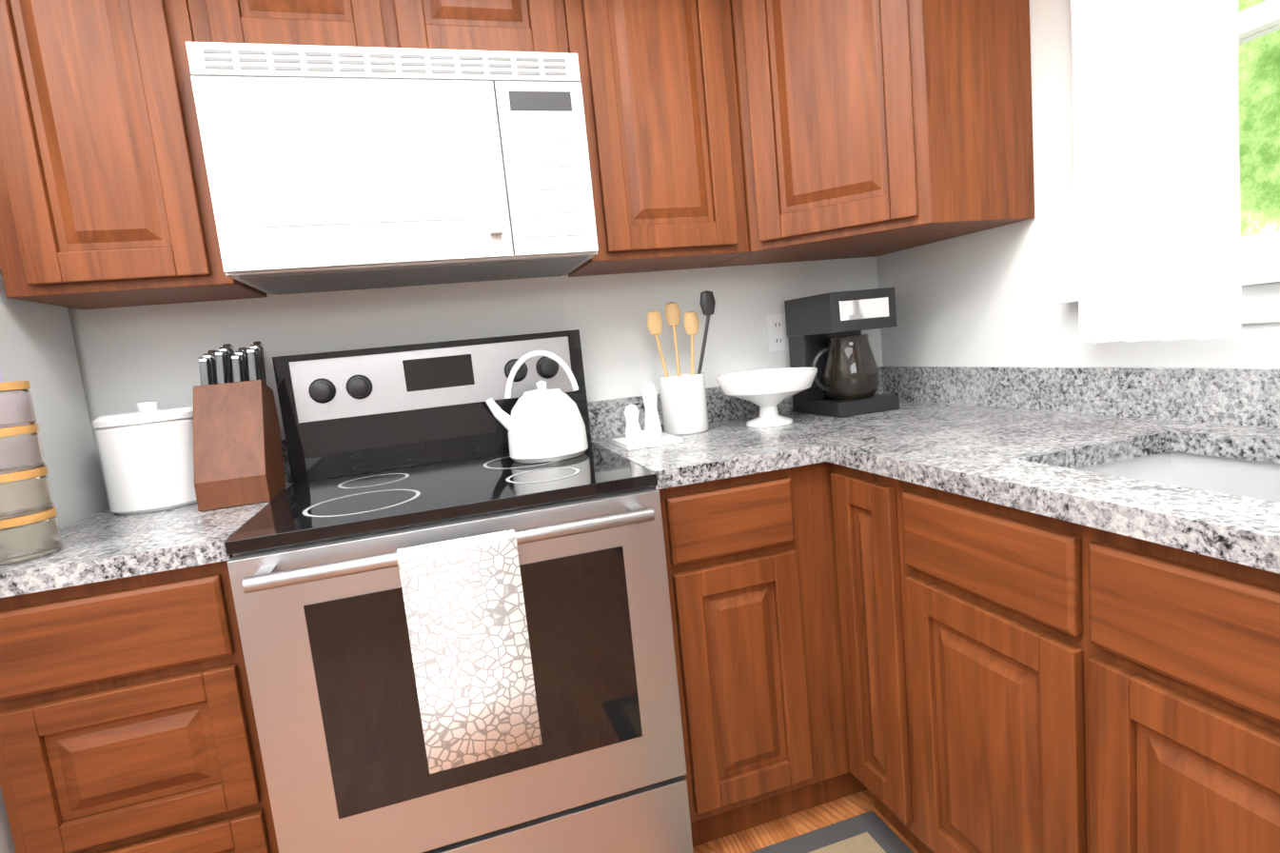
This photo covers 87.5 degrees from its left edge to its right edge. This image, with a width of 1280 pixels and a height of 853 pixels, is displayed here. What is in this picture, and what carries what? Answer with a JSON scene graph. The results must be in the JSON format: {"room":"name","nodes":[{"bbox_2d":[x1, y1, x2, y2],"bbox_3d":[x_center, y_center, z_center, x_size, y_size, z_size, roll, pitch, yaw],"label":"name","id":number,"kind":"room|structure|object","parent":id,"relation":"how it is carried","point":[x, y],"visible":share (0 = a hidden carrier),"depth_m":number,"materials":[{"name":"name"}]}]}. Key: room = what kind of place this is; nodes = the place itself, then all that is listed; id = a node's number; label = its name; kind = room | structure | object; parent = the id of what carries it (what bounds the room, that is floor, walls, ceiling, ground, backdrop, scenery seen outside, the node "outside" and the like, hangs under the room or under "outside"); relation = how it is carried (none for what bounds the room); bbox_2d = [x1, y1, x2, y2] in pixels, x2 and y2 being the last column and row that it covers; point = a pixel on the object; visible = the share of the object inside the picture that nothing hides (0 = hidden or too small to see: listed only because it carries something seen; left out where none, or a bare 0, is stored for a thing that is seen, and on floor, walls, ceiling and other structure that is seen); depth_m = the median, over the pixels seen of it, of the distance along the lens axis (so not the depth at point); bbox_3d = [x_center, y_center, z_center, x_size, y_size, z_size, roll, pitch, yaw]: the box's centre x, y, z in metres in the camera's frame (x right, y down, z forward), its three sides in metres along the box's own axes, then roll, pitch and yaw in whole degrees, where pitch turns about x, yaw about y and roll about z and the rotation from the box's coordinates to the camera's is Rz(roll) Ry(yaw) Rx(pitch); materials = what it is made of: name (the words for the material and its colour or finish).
{"room":"kitchen","nodes":[
{"label":"kitchen","id":0,"kind":"room"},
{"bbox_2d":[67,256,882,508],"bbox_3d":[-0.710,-0.274,1.827,3.354,2.580,0.120,-8,7,-16],"label":"wall","id":1,"kind":"structure","parent":0,"point":[128,358],"depth_m":1.85,"materials":[{"name":"white paint"}]},
{"bbox_2d":[0,0,267,309],"bbox_3d":[-1.116,-0.661,1.433,0.393,0.760,0.318,-8,7,-16],"label":"upper cabinet","id":2,"kind":"object","parent":1,"relation":"attached to","point":[106,202],"depth_m":1.30,"materials":[{"name":"brown wood"}]},
{"bbox_2d":[190,0,433,48],"bbox_3d":[-0.735,-0.934,1.526,0.452,0.318,0.318,-8,7,-16],"label":"upper cabinet","id":3,"kind":"object","parent":1,"relation":"attached to","point":[407,24],"depth_m":1.39,"materials":[{"name":"brown wood"}]},
{"bbox_2d":[185,41,598,295],"bbox_3d":[-0.528,-0.573,1.561,0.760,0.436,0.429,-8,7,-16],"label":"microwave","id":4,"kind":"object","parent":3,"relation":"attached to","point":[333,167],"visible":1,"depth_m":1.38,"materials":[{"name":"white"}]},
{"bbox_2d":[430,0,567,53],"bbox_3d":[-0.438,-0.974,1.615,0.462,0.318,0.318,-8,7,-16],"label":"upper cabinet","id":5,"kind":"object","parent":1,"relation":"attached to","point":[536,26],"depth_m":1.50,"materials":[{"name":"brown wood"}]},
{"bbox_2d":[563,0,787,276],"bbox_3d":[0.044,-0.815,1.748,0.484,0.760,0.377,-8,7,-16],"label":"upper cabinet","id":6,"kind":"object","parent":1,"relation":"attached to","point":[740,131],"depth_m":1.63,"materials":[{"name":"brown wood"}]},
{"bbox_2d":[765,313,788,352],"bbox_3d":[0.435,-0.296,2.113,0.075,0.115,0.008,-8,7,-16],"label":"electrical outlet","id":7,"kind":"object","parent":1,"relation":"attached to","point":[777,339],"visible":1,"depth_m":2.11,"materials":[{"name":"white plastic"}]},
{"bbox_2d":[742,0,1034,264],"bbox_3d":[0.540,-0.867,1.776,0.608,0.760,0.608,-8,7,-16],"label":"upper cabinet","id":8,"kind":"object","parent":1,"relation":"attached to","point":[881,127],"depth_m":1.56,"materials":[{"name":"brown wood"}]},
{"bbox_2d":[692,788,919,852],"bbox_3d":[0.234,1.273,-0.637,3.354,0.060,5.640,-8,7,-16],"label":"floor","id":9,"kind":"structure","parent":0,"point":[786,827],"depth_m":1.60,"materials":[{"name":"laminate"}]},
{"bbox_2d":[0,268,107,852],"bbox_3d":[-1.508,0.340,1.098,0.778,1.700,0.834,-8,7,-16],"label":"wall","id":10,"kind":"structure","parent":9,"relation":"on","point":[37,348],"depth_m":1.43,"materials":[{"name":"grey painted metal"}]},
{"bbox_2d":[0,560,278,852],"bbox_3d":[-0.939,0.659,1.447,0.392,0.875,0.627,-8,7,-16],"label":"base cabinet","id":11,"kind":"object","parent":9,"relation":"on","point":[128,722],"visible":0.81,"depth_m":1.13,"materials":[{"name":"brown wood"}]},
{"bbox_2d":[0,438,295,597],"bbox_3d":[-0.989,0.155,1.382,0.394,0.143,0.636,-8,7,-16],"label":"countertop","id":12,"kind":"structure","parent":11,"relation":"on","point":[106,544],"depth_m":1.14,"materials":[{"name":"stone"}]},
{"bbox_2d":[0,380,62,564],"bbox_3d":[-1.077,0.077,1.136,0.106,0.298,0.106,-8,7,-16],"label":"spice jars","id":13,"kind":"object","parent":12,"relation":"on","point":[29,528],"visible":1,"depth_m":1.12,"materials":[{"name":"clear glass"}]},
{"bbox_2d":[91,400,196,514],"bbox_3d":[-1.106,0.060,1.530,0.206,0.240,0.206,-8,7,-16],"label":"canister","id":14,"kind":"object","parent":12,"relation":"on","point":[146,452],"visible":0.81,"depth_m":1.45,"materials":[{"name":"white ceramic"}]},
{"bbox_2d":[193,340,285,511],"bbox_3d":[-0.912,-0.014,1.510,0.136,0.352,0.229,-8,7,-16],"label":"knife block","id":15,"kind":"object","parent":12,"relation":"on","point":[238,461],"visible":1,"depth_m":1.46,"materials":[{"name":"brown wood"}]},
{"bbox_2d":[224,329,693,852],"bbox_3d":[-0.378,0.416,1.511,0.760,1.228,0.730,-8,7,-16],"label":"range","id":16,"kind":"object","parent":9,"relation":"on","point":[461,640],"visible":0.94,"depth_m":1.26,"materials":[{"name":"silver metal"}]},
{"bbox_2d":[396,528,542,774],"bbox_3d":[-0.293,0.388,1.169,0.195,0.396,0.034,-8,7,-16],"label":"towel","id":17,"kind":"object","parent":16,"relation":"hanging from","point":[463,600],"depth_m":1.15,"materials":[{"name":"white fabric"}]},
{"bbox_2d":[485,350,588,463],"bbox_3d":[-0.259,-0.054,1.651,0.238,0.265,0.196,-8,7,-16],"label":"kettle","id":18,"kind":"object","parent":16,"relation":"on","point":[541,423],"visible":1,"depth_m":1.60,"materials":[{"name":"white ceramic"}]},
{"bbox_2d":[657,461,866,846],"bbox_3d":[0.471,0.467,1.867,1.031,0.875,0.627,-8,7,-16],"label":"base cabinet","id":19,"kind":"object","parent":9,"relation":"on","point":[752,569],"visible":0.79,"depth_m":1.48,"materials":[{"name":"brown wood"}]},
{"bbox_2d":[587,386,822,489],"bbox_3d":[0.119,0.004,1.712,0.394,0.143,0.636,-8,7,-16],"label":"countertop","id":20,"kind":"structure","parent":19,"relation":"on","point":[729,447],"depth_m":1.63,"materials":[{"name":"stone"}]},
{"bbox_2d":[611,383,682,450],"bbox_3d":[0.009,-0.033,1.744,0.145,0.154,0.155,-8,7,-16],"label":"pepper shaker","id":21,"kind":"object","parent":20,"relation":"on","point":[650,435],"visible":1,"depth_m":1.74,"materials":[{"name":"white ceramic"}]},
{"bbox_2d":[647,290,715,434],"bbox_3d":[0.124,-0.178,1.875,0.193,0.385,0.128,-8,7,-16],"label":"utensil crock","id":22,"kind":"object","parent":20,"relation":"on","point":[683,403],"visible":1,"depth_m":1.84,"materials":[{"name":"white ceramic"}]},
{"bbox_2d":[715,367,817,427],"bbox_3d":[0.358,-0.080,1.877,0.280,0.145,0.280,-8,7,-16],"label":"pedestal bowl","id":23,"kind":"object","parent":20,"relation":"on","point":[767,391],"visible":1,"depth_m":1.80,"materials":[{"name":"white ceramic"}]},
{"bbox_2d":[749,810,913,852],"bbox_3d":[0.468,0.999,1.108,0.480,0.008,0.920,-8,7,-16],"label":"mat","id":24,"kind":"object","parent":9,"relation":"on","point":[870,832],"visible":1,"depth_m":1.53,"materials":[{"name":"grey fabric"}]},
{"bbox_2d":[830,462,1279,852],"bbox_3d":[0.899,0.511,1.165,0.627,0.875,1.006,-8,7,-16],"label":"base cabinet","id":25,"kind":"object","parent":9,"relation":"on","point":[1017,680],"visible":0.92,"depth_m":0.99,"materials":[{"name":"brown wood"}]},
{"bbox_2d":[818,366,1279,573],"bbox_3d":[0.993,0.086,0.640,0.639,0.438,3.206,-8,7,-16],"label":"countertop","id":26,"kind":"structure","parent":25,"relation":"on","point":[1184,458],"depth_m":1.24,"materials":[{"name":"stone"}]},
{"bbox_2d":[784,287,899,417],"bbox_3d":[0.587,-0.217,1.987,0.232,0.345,0.253,-8,7,-16],"label":"coffee maker","id":27,"kind":"object","parent":26,"relation":"on","point":[828,339],"visible":0.94,"depth_m":1.90,"materials":[{"name":"black plastic"}]},
{"bbox_2d":[876,0,1279,367],"bbox_3d":[1.642,-0.239,-0.341,0.120,2.580,5.400,-8,7,-16],"label":"wall","id":28,"kind":"structure","parent":0,"point":[986,298],"depth_m":1.64,"materials":[{"name":"white paint"}]},
{"bbox_2d":[1057,0,1279,331],"bbox_3d":[1.167,-0.692,0.942,0.160,1.055,1.190,-8,7,-16],"label":"window","id":29,"kind":"structure","parent":28,"relation":"in","point":[1260,269],"depth_m":1.20,"materials":[{"name":"white"}]},
{"bbox_2d":[1070,0,1241,342],"bbox_3d":[0.960,-0.676,1.273,0.043,1.022,0.330,-8,7,-16],"label":"curtain","id":30,"kind":"object","parent":29,"relation":"hanging from","point":[1157,163],"visible":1,"depth_m":1.27,"materials":[{"name":"white fabric"}]},
{"label":"outside","id":31,"kind":"structure","parent":0,"visible":0},
{"bbox_2d":[1238,0,1279,236],"bbox_3d":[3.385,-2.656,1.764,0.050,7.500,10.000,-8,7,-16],"label":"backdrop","id":32,"kind":"structure","parent":31,"point":[1259,101],"depth_m":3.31,"materials":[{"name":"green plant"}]}
]}

